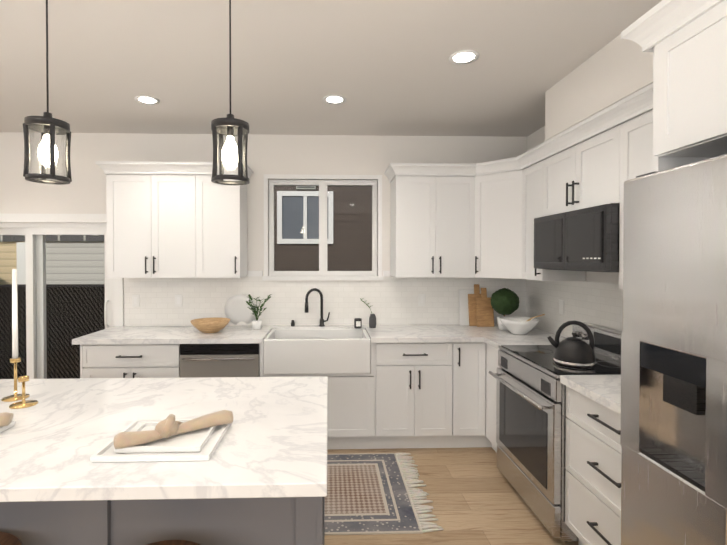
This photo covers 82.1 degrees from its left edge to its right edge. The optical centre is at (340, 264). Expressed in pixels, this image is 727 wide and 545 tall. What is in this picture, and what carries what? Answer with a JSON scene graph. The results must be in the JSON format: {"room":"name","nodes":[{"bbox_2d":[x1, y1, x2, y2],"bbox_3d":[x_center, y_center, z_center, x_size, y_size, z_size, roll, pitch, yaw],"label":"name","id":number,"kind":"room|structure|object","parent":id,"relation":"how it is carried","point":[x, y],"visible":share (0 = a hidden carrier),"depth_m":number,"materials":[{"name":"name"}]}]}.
{"room":"kitchen","nodes":[
{"label":"kitchen","id":0,"kind":"room"},
{"bbox_2d":[0,132,526,325],"bbox_3d":[-1.370,0.147,3.983,6.700,2.730,0.150,0,1,-2],"label":"wall","id":1,"kind":"structure","parent":0,"point":[83,191],"depth_m":3.91,"materials":[{"name":"paint"}]},
{"bbox_2d":[0,223,113,378],"bbox_3d":[-2.979,0.563,3.916,1.740,1.900,0.159,0,1,-2],"label":"door","id":2,"kind":"structure","parent":1,"relation":"in","point":[35,234],"depth_m":3.92,"materials":[{"name":"white plastic"}]},
{"bbox_2d":[0,213,123,325],"bbox_3d":[-2.978,0.523,3.866,1.900,1.980,0.038,0,1,-2],"label":"door frame","id":3,"kind":"structure","parent":1,"relation":"attached to","point":[118,282],"depth_m":3.85,"materials":[{"name":"white wood"}]},
{"bbox_2d":[95,161,252,277],"bbox_3d":[-1.438,-0.375,3.702,1.246,0.980,0.380,0,1,-2],"label":"upper cabinet","id":4,"kind":"object","parent":1,"relation":"attached to","point":[176,219],"visible":0.92,"depth_m":3.57,"materials":[{"name":"white wood"}]},
{"bbox_2d":[247,174,389,280],"bbox_3d":[-0.205,-0.345,3.971,1.342,0.995,0.130,0,1,-2],"label":"window","id":5,"kind":"structure","parent":1,"relation":"in","point":[323,273],"depth_m":3.96,"materials":[{"name":"white plastic"}]},
{"bbox_2d":[124,276,523,325],"bbox_3d":[-0.121,0.346,3.943,3.804,0.462,0.006,0,1,-2],"label":"backsplash","id":6,"kind":"structure","parent":1,"relation":"attached to","point":[390,300],"depth_m":3.94,"materials":[{"name":"tile"}]},
{"bbox_2d":[175,294,181,306],"bbox_3d":[-1.518,0.341,3.896,0.070,0.115,0.006,0,1,-2],"label":"electrical outlet plate","id":7,"kind":"object","parent":6,"relation":"attached to","point":[178,300],"depth_m":3.89,"materials":[{"name":"white plastic"}]},
{"bbox_2d":[388,163,443,276],"bbox_3d":[0.680,-0.376,3.773,0.407,0.980,0.360,0,1,-2],"label":"upper cabinet","id":8,"kind":"object","parent":1,"relation":"attached to","point":[417,189],"depth_m":3.64,"materials":[{"name":"white wood"}]},
{"bbox_2d":[444,164,467,276],"bbox_3d":[0.989,-0.376,3.782,0.442,0.980,0.360,0,1,-2],"label":"upper cabinet","id":9,"kind":"object","parent":1,"relation":"attached to","point":[462,220],"depth_m":3.65,"materials":[{"name":"white wood"}]},
{"bbox_2d":[0,0,661,136],"bbox_3d":[-1.265,-1.216,0.338,6.700,0.080,7.410,0,1,-2],"label":"ceiling","id":10,"kind":"structure","parent":0,"point":[385,67],"depth_m":2.48,"materials":[{"name":"paint"}]},
{"bbox_2d":[23,0,71,184],"bbox_3d":[-1.157,-0.759,1.642,0.148,0.862,0.148,0,1,-2],"label":"pendant lamp","id":11,"kind":"object","parent":10,"relation":"hanging from","point":[47,126],"visible":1,"depth_m":1.63,"materials":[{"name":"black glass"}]},
{"bbox_2d":[134,95,159,104],"bbox_3d":[-1.422,-1.204,3.060,0.169,0.006,0.169,1,1,43],"label":"recessed light","id":12,"kind":"object","parent":10,"relation":"in","point":[143,99],"depth_m":3.06,"materials":[{"name":"white plastic"}]},
{"bbox_2d":[211,0,249,185],"bbox_3d":[-0.441,-0.759,1.663,0.148,0.862,0.148,0,1,-2],"label":"pendant lamp","id":13,"kind":"object","parent":10,"relation":"hanging from","point":[230,127],"visible":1,"depth_m":1.65,"materials":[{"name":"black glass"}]},
{"bbox_2d":[323,95,345,104],"bbox_3d":[-0.046,-1.204,3.050,0.169,0.006,0.169,1,1,43],"label":"recessed light","id":14,"kind":"object","parent":10,"relation":"in","point":[330,99],"depth_m":3.05,"materials":[{"name":"white plastic"}]},
{"bbox_2d":[449,50,478,64],"bbox_3d":[0.713,-1.196,2.412,0.169,0.006,0.169,1,1,43],"label":"recessed light","id":15,"kind":"object","parent":10,"relation":"in","point":[462,57],"depth_m":2.41,"materials":[{"name":"white plastic"}]},
{"bbox_2d":[324,447,578,544],"bbox_3d":[-1.265,1.579,0.371,6.700,0.050,7.410,0,1,-2],"label":"floor","id":16,"kind":"structure","parent":0,"point":[474,496],"depth_m":2.63,"materials":[{"name":"brown wood"}]},
{"bbox_2d":[0,532,21,544],"bbox_3d":[-1.170,1.225,1.235,0.364,0.642,0.364,0,1,-2],"label":"stool","id":17,"kind":"object","parent":16,"relation":"on","point":[8,539],"visible":1,"depth_m":1.37,"materials":[{"name":"brown wood"}]},
{"bbox_2d":[76,344,179,377],"bbox_3d":[-1.672,1.070,3.596,0.775,0.894,0.611,0,1,-2],"label":"base cabinet","id":18,"kind":"object","parent":16,"relation":"on","point":[96,360],"depth_m":3.29,"materials":[{"name":"wood"}]},
{"bbox_2d":[72,325,271,343],"bbox_3d":[-1.363,0.601,3.584,1.479,0.040,0.641,0,1,-2],"label":"countertop","id":19,"kind":"structure","parent":18,"relation":"on","point":[116,334],"depth_m":3.41,"materials":[{"name":"white stone"}]},
{"bbox_2d":[190,317,229,332],"bbox_3d":[-1.119,0.531,3.579,0.330,0.100,0.330,0,1,-2],"label":"bowl","id":20,"kind":"object","parent":19,"relation":"on","point":[210,325],"visible":1,"depth_m":3.50,"materials":[{"name":"brown wood"}]},
{"bbox_2d":[225,294,256,323],"bbox_3d":[-0.932,0.429,3.890,0.304,0.297,0.067,0,1,-2],"label":"round plate","id":21,"kind":"object","parent":19,"relation":"on","point":[237,310],"visible":0.88,"depth_m":3.90,"materials":[{"name":"white ceramic"}]},
{"bbox_2d":[245,294,271,329],"bbox_3d":[-0.734,0.423,3.711,0.242,0.313,0.156,0,1,-2],"label":"herb pot","id":22,"kind":"object","parent":19,"relation":"on","point":[256,324],"visible":1,"depth_m":3.71,"materials":[{"name":"white ceramic"}]},
{"bbox_2d":[291,288,329,326],"bbox_3d":[-0.282,0.399,3.836,0.363,0.357,0.148,0,1,-2],"label":"faucet","id":23,"kind":"object","parent":19,"relation":"on","point":[322,320],"visible":0.98,"depth_m":3.87,"materials":[{"name":"black metal"}]},
{"bbox_2d":[263,328,369,373],"bbox_3d":[-0.195,0.733,3.566,0.850,0.278,0.520,0,1,-2],"label":"sink","id":24,"kind":"object","parent":19,"relation":"in","point":[320,351],"visible":1,"depth_m":3.31,"materials":[{"name":"white ceramic"}]},
{"bbox_2d":[0,500,324,544],"bbox_3d":[-1.151,1.091,1.799,2.152,0.894,0.774,0,1,-2],"label":"kitchen island","id":25,"kind":"object","parent":16,"relation":"on","point":[203,522],"depth_m":1.45,"materials":[{"name":"wood"}]},
{"bbox_2d":[0,376,327,503],"bbox_3d":[-1.158,0.624,1.658,2.210,0.040,1.060,0,1,-2],"label":"island countertop","id":26,"kind":"structure","parent":25,"relation":"on","point":[274,447],"depth_m":1.44,"materials":[{"name":"white stone"}]},
{"bbox_2d":[0,412,14,432],"bbox_3d":[-1.385,0.565,1.406,0.382,0.083,0.300,0,1,-2],"label":"place setting","id":27,"kind":"object","parent":26,"relation":"on","point":[6,421],"visible":1,"depth_m":1.51,"materials":[{"name":"white ceramic"}]},
{"bbox_2d":[1,269,37,408],"bbox_3d":[-1.408,0.311,1.823,0.234,0.580,0.100,1,1,40],"label":"candle holders","id":28,"kind":"object","parent":26,"relation":"on","point":[15,359],"visible":1,"depth_m":1.86,"materials":[{"name":"gold metal"}]},
{"bbox_2d":[90,410,232,461],"bbox_3d":[-0.580,0.564,1.429,0.382,0.083,0.300,0,1,-2],"label":"place setting","id":29,"kind":"object","parent":26,"relation":"on","point":[170,437],"visible":1,"depth_m":1.37,"materials":[{"name":"white ceramic"}]},
{"bbox_2d":[147,540,200,544],"bbox_3d":[-0.539,1.225,1.193,0.364,0.642,0.364,0,1,-2],"label":"stool","id":30,"kind":"object","parent":16,"relation":"on","point":[175,542],"visible":1,"depth_m":1.35,"materials":[{"name":"brown wood"}]},
{"bbox_2d":[180,343,259,377],"bbox_3d":[-0.971,1.073,3.580,0.621,0.887,0.639,0,1,-2],"label":"dishwasher","id":31,"kind":"object","parent":16,"relation":"on","point":[218,360],"visible":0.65,"depth_m":3.30,"materials":[{"name":"silver metal"}]},
{"bbox_2d":[260,372,375,448],"bbox_3d":[-0.197,1.217,3.640,0.915,0.600,0.611,0,1,-2],"label":"base cabinet","id":32,"kind":"object","parent":16,"relation":"on","point":[351,397],"depth_m":3.35,"materials":[{"name":"wood"}]},
{"bbox_2d":[325,453,443,535],"bbox_3d":[-0.296,1.519,2.829,1.770,0.015,0.970,0,1,-2],"label":"rug","id":33,"kind":"object","parent":16,"relation":"on","point":[373,493],"visible":0.46,"depth_m":2.71,"materials":[{"name":"fabric"}]},
{"bbox_2d":[364,332,463,448],"bbox_3d":[0.580,1.069,3.661,0.751,0.894,0.611,0,1,-2],"label":"base cabinet","id":34,"kind":"object","parent":16,"relation":"on","point":[426,386],"depth_m":3.36,"materials":[{"name":"wood"}]},
{"bbox_2d":[364,325,483,343],"bbox_3d":[0.685,0.601,3.643,0.911,0.040,0.641,0,1,-2],"label":"countertop","id":35,"kind":"structure","parent":34,"relation":"on","point":[382,334],"depth_m":3.45,"materials":[{"name":"white stone"}]},
{"bbox_2d":[354,318,361,328],"bbox_3d":[0.156,0.536,3.776,0.068,0.085,0.070,0,1,-2],"label":"candle jar","id":36,"kind":"object","parent":35,"relation":"on","point":[357,323],"visible":1,"depth_m":3.75,"materials":[{"name":"black glass"}]},
{"bbox_2d":[360,298,375,327],"bbox_3d":[0.247,0.440,3.798,0.154,0.276,0.068,0,1,-2],"label":"bud vase","id":37,"kind":"object","parent":35,"relation":"on","point":[372,320],"visible":1,"depth_m":3.78,"materials":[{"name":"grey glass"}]},
{"bbox_2d":[459,284,493,326],"bbox_3d":[1.268,0.384,3.899,0.300,0.388,0.120,0,1,-2],"label":"cutting boards","id":38,"kind":"object","parent":35,"relation":"on","point":[476,308],"visible":0.98,"depth_m":3.89,"materials":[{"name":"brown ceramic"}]},
{"bbox_2d":[464,344,475,447],"bbox_3d":[1.007,1.069,3.673,0.346,0.894,0.611,0,1,-2],"label":"base cabinet","id":39,"kind":"object","parent":16,"relation":"on","point":[469,349],"depth_m":3.37,"materials":[{"name":"wood"}]},
{"bbox_2d":[476,340,587,452],"bbox_3d":[1.457,1.074,3.224,0.676,0.894,0.354,0,1,-2],"label":"base cabinet","id":40,"kind":"object","parent":16,"relation":"on","point":[486,354],"depth_m":3.37,"materials":[{"name":"wood"}]},
{"bbox_2d":[464,324,565,347],"bbox_3d":[1.466,0.602,3.513,0.642,0.040,0.947,0,1,-2],"label":"countertop","id":41,"kind":"structure","parent":40,"relation":"on","point":[494,335],"depth_m":3.36,"materials":[{"name":"white stone"}]},
{"bbox_2d":[491,288,518,329],"bbox_3d":[1.460,0.395,3.706,0.247,0.369,0.244,0,1,-2],"label":"topiary","id":42,"kind":"object","parent":41,"relation":"on","point":[504,301],"visible":0.96,"depth_m":3.63,"materials":[{"name":"green plant"}]},
{"bbox_2d":[499,314,544,334],"bbox_3d":[1.518,0.497,3.495,0.357,0.171,0.310,0,1,-2],"label":"mixing bowl","id":43,"kind":"object","parent":41,"relation":"on","point":[519,325],"visible":1,"depth_m":3.42,"materials":[{"name":"white ceramic"}]},
{"bbox_2d":[489,322,621,541],"bbox_3d":[1.436,0.978,2.648,0.727,1.100,0.780,0,1,-2],"label":"range","id":44,"kind":"object","parent":16,"relation":"on","point":[531,417],"visible":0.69,"depth_m":2.51,"materials":[{"name":"silver metal"}]},
{"bbox_2d":[547,320,595,367],"bbox_3d":[1.374,0.462,2.470,0.246,0.258,0.224,0,1,-2],"label":"kettle","id":45,"kind":"object","parent":44,"relation":"on","point":[574,351],"visible":1,"depth_m":2.42,"materials":[{"name":"black metal"}]},
{"bbox_2d":[565,388,621,544],"bbox_3d":[1.528,1.090,1.897,0.612,0.894,0.719,0,1,-2],"label":"base cabinet","id":46,"kind":"object","parent":16,"relation":"on","point":[593,449],"depth_m":2.02,"materials":[{"name":"wood"}]},
{"bbox_2d":[560,375,620,415],"bbox_3d":[1.513,0.621,1.892,0.642,0.040,0.721,0,1,-2],"label":"countertop","id":47,"kind":"structure","parent":46,"relation":"on","point":[605,389],"depth_m":2.04,"materials":[{"name":"white stone"}]},
{"bbox_2d":[620,154,726,544],"bbox_3d":[1.417,0.626,1.010,0.860,1.842,0.909,0,1,-2],"label":"refrigerator","id":48,"kind":"object","parent":16,"relation":"on","point":[673,439],"visible":1,"depth_m":1.24,"materials":[{"name":"metal"}]},
{"bbox_2d":[621,0,726,171],"bbox_3d":[1.458,0.345,1.031,0.800,2.403,1.091,0,1,-2],"label":"upper cabinet","id":49,"kind":"object","parent":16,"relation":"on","point":[684,42],"visible":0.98,"depth_m":1.35,"materials":[{"name":"white wood"}]},
{"bbox_2d":[527,126,618,333],"bbox_3d":[1.986,0.189,0.374,0.200,2.730,7.260,0,1,-2],"label":"wall","id":50,"kind":"structure","parent":0,"point":[536,138],"depth_m":3.03,"materials":[{"name":"paint"}]},
{"bbox_2d":[468,155,519,278],"bbox_3d":[1.453,-0.374,3.645,0.658,0.980,0.660,0,1,-2],"label":"upper cabinet","id":51,"kind":"object","parent":50,"relation":"attached to","point":[493,186],"depth_m":3.53,"materials":[{"name":"white wood"}]},
{"bbox_2d":[520,143,585,280],"bbox_3d":[1.614,-0.369,3.231,0.360,0.980,0.362,0,1,-2],"label":"upper cabinet","id":52,"kind":"object","parent":50,"relation":"attached to","point":[531,161],"depth_m":3.20,"materials":[{"name":"white wood"}]},
{"bbox_2d":[524,279,622,337],"bbox_3d":[1.804,0.356,3.057,0.006,0.462,1.830,0,1,-2],"label":"backsplash","id":53,"kind":"structure","parent":50,"relation":"attached to","point":[597,303],"depth_m":3.23,"materials":[{"name":"tile"}]},
{"bbox_2d":[540,119,619,216],"bbox_3d":[1.650,-0.555,2.647,0.322,0.435,0.800,0,1,-2],"label":"upper cabinet","id":54,"kind":"object","parent":50,"relation":"attached to","point":[583,173],"depth_m":2.56,"materials":[{"name":"white wood"}]},
{"bbox_2d":[534,203,619,271],"bbox_3d":[1.614,-0.146,2.650,0.395,0.375,0.794,0,1,-2],"label":"over-the-range microwave","id":55,"kind":"object","parent":54,"relation":"attached to","point":[585,239],"visible":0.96,"depth_m":2.48,"materials":[{"name":"metal"}]},
{"bbox_2d":[619,99,652,288],"bbox_3d":[1.672,-0.314,1.889,0.322,0.900,0.718,0,1,-2],"label":"upper cabinet","id":56,"kind":"object","parent":50,"relation":"attached to","point":[636,128],"depth_m":2.15,"materials":[{"name":"white wood"}]},
{"bbox_2d":[545,34,652,140],"bbox_3d":[1.711,-0.998,-0.178,0.379,0.341,6.200,0,1,-2],"label":"wall","id":57,"kind":"structure","parent":0,"point":[615,70],"depth_m":2.34,"materials":[{"name":"paint"}]},
{"label":"outside","id":58,"kind":"structure","parent":0,"visible":0},
{"bbox_3d":[-3.164,1.545,8.919,22.000,0.060,9.790,0,1,-2],"label":"ground","id":59,"kind":"structure","parent":58,"visible":0},
{"bbox_2d":[0,284,104,378],"bbox_3d":[-7.571,0.668,5.195,12.975,1.780,0.240,0,1,-2],"label":"fence","id":60,"kind":"object","parent":59,"relation":"on","point":[63,370],"depth_m":5.39,"materials":[{"name":"black metal"}]},
{"bbox_2d":[0,235,104,283],"bbox_3d":[-8.213,-1.494,7.057,11.800,6.060,0.550,0,1,-2],"label":"house","id":61,"kind":"structure","parent":59,"relation":"on","point":[60,245],"depth_m":6.96,"materials":[{"name":"white plastic"}]},
{"bbox_2d":[274,185,371,270],"bbox_3d":[1.468,-1.483,6.142,6.900,6.060,0.340,0,1,-2],"label":"house","id":62,"kind":"structure","parent":59,"relation":"on","point":[291,200],"depth_m":5.97,"materials":[{"name":"brown wood"}]}
]}

